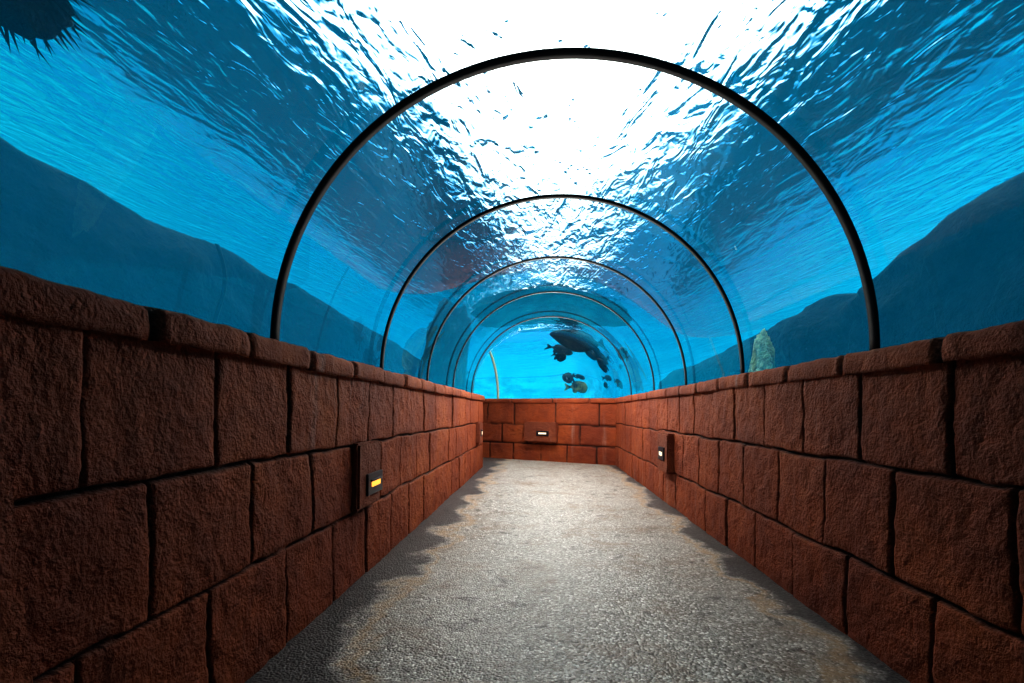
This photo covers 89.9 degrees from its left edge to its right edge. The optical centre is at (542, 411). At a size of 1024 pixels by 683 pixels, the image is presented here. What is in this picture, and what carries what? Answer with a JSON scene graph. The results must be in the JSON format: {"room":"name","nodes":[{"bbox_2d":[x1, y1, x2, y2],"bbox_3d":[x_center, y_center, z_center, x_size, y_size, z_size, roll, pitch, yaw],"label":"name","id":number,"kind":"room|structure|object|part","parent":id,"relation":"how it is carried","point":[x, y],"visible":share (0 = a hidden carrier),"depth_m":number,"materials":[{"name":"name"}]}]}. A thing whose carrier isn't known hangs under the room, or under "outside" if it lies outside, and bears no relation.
{"room":"animal exhibit","nodes":[
{"label":"animal exhibit","id":0,"kind":"room"},
{"bbox_2d":[0,314,482,682],"bbox_3d":[-0.950,0.324,3.430,0.084,1.095,8.860,1,0,0],"label":"wall","id":1,"kind":"structure","parent":0,"point":[183,513],"depth_m":1.34,"materials":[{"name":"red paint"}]},
{"bbox_2d":[0,266,484,400],"bbox_3d":[-0.931,-0.205,3.430,0.111,0.096,8.860,1,0,0],"label":"trim","id":2,"kind":"structure","parent":1,"relation":"attached to","point":[25,296],"depth_m":1.19,"materials":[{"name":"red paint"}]},
{"bbox_2d":[452,291,654,389],"bbox_3d":[0.119,-0.767,5.520,2.176,1.066,0.040,1,0,0],"label":"rib","id":3,"kind":"object","parent":2,"relation":"on","point":[609,308],"visible":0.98,"depth_m":5.50,"materials":[{"name":"black plastic"}]},
{"bbox_2d":[426,256,686,384],"bbox_3d":[0.119,-0.767,4.290,2.176,1.066,0.045,1,0,0],"label":"rib","id":4,"kind":"object","parent":2,"relation":"on","point":[546,257],"visible":0.99,"depth_m":4.27,"materials":[{"name":"black plastic"}]},
{"bbox_2d":[380,194,744,373],"bbox_3d":[0.119,-0.767,3.075,2.176,1.066,0.047,1,0,0],"label":"rib","id":5,"kind":"object","parent":2,"relation":"on","point":[681,240],"visible":0.99,"depth_m":3.06,"materials":[{"name":"black plastic"}]},
{"bbox_2d":[270,47,879,350],"bbox_3d":[0.119,-0.767,1.850,2.176,1.066,0.050,1,0,0],"label":"rib","id":6,"kind":"object","parent":2,"relation":"on","point":[698,79],"visible":0.99,"depth_m":1.84,"materials":[{"name":"black plastic"}]},
{"bbox_2d":[351,440,382,510],"bbox_3d":[-0.898,0.317,2.630,0.070,0.334,0.334,1,0,0],"label":"step light","id":7,"kind":"object","parent":1,"relation":"attached to","point":[366,476],"visible":0.99,"depth_m":2.56,"materials":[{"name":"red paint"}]},
{"bbox_3d":[-0.879,0.367,2.675,0.012,0.110,0.230,1,0,0],"label":"plate","id":8,"kind":"part","parent":7,"relation":"part of","materials":[{"name":"grey metal"}]},
{"bbox_2d":[476,422,482,443],"bbox_3d":[-0.890,0.292,7.200,0.085,0.304,0.364,1,0,0],"label":"step light","id":9,"kind":"object","parent":1,"relation":"attached to","point":[479,425],"visible":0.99,"depth_m":7.03,"materials":[{"name":"red paint"}]},
{"bbox_2d":[0,0,1023,459],"bbox_3d":[0.001,-0.075,10.000,26.000,5.350,34.000,1,0,0],"label":"water","id":10,"kind":"object","parent":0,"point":[169,155],"visible":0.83,"depth_m":1.73,"materials":[{"name":"blue liquid"}]},
{"bbox_2d":[483,399,615,464],"bbox_3d":[-1.451,0.320,9.688,5.999,1.095,0.084,1,0,28],"label":"wall","id":11,"kind":"structure","parent":0,"point":[586,431],"depth_m":8.77,"materials":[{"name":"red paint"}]},
{"bbox_2d":[524,422,557,441],"bbox_3d":[-0.038,0.344,8.837,0.625,0.344,0.135,1,0,28],"label":"step light","id":12,"kind":"object","parent":11,"relation":"attached to","point":[533,431],"visible":1,"depth_m":8.78,"materials":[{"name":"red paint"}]},
{"bbox_3d":[-0.010,0.365,8.764,0.240,0.085,0.012,1,0,28],"label":"plate","id":13,"kind":"part","parent":12,"relation":"part of","materials":[{"name":"grey metal"}]},
{"bbox_2d":[483,398,614,402],"bbox_3d":[-1.402,-0.210,9.651,6.111,0.093,0.110,1,0,28],"label":"trim","id":14,"kind":"structure","parent":11,"relation":"attached to","point":[504,400],"depth_m":8.77,"materials":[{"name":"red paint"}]},
{"bbox_2d":[489,350,498,398],"bbox_3d":[-1.167,-0.778,8.694,0.050,1.066,1.496,1,0,28],"label":"rib","id":15,"kind":"object","parent":14,"relation":"on","point":[490,352],"visible":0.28,"depth_m":9.29,"materials":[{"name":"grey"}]},
{"bbox_2d":[245,457,910,682],"bbox_3d":[-1.508,0.837,4.750,8.000,0.006,17.500,1,0,0],"label":"floor","id":16,"kind":"structure","parent":0,"point":[530,571],"depth_m":2.22,"materials":[{"name":"concrete"}]},
{"bbox_2d":[615,353,1023,682],"bbox_3d":[1.202,0.343,3.650,0.085,1.095,9.300,1,0,0],"label":"wall","id":17,"kind":"structure","parent":0,"point":[889,504],"depth_m":1.78,"materials":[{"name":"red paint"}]},
{"bbox_2d":[657,432,674,473],"bbox_3d":[1.135,0.375,4.771,0.100,0.365,0.405,1,0,0],"label":"step light","id":18,"kind":"object","parent":17,"relation":"attached to","point":[665,441],"visible":1,"depth_m":4.63,"materials":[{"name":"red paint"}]},
{"bbox_3d":[1.102,0.385,4.770,0.012,0.120,0.220,1,0,0],"label":"plate","id":19,"kind":"part","parent":18,"relation":"part of","materials":[{"name":"grey metal"}]},
{"bbox_2d":[615,320,1023,402],"bbox_3d":[1.197,-0.185,3.650,0.106,0.096,9.300,1,0,0],"label":"trim","id":20,"kind":"structure","parent":17,"relation":"attached to","point":[1008,337],"depth_m":1.72,"materials":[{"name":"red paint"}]},
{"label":"window","id":21,"kind":"structure","parent":0,"visible":0},
{"bbox_2d":[471,316,631,394],"bbox_3d":[0.119,-0.767,6.950,2.176,1.066,0.050,1,0,0],"label":"rib","id":22,"kind":"object","parent":21,"relation":"attached to","point":[541,316],"visible":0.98,"depth_m":6.93,"materials":[{"name":"black plastic"}]}
]}

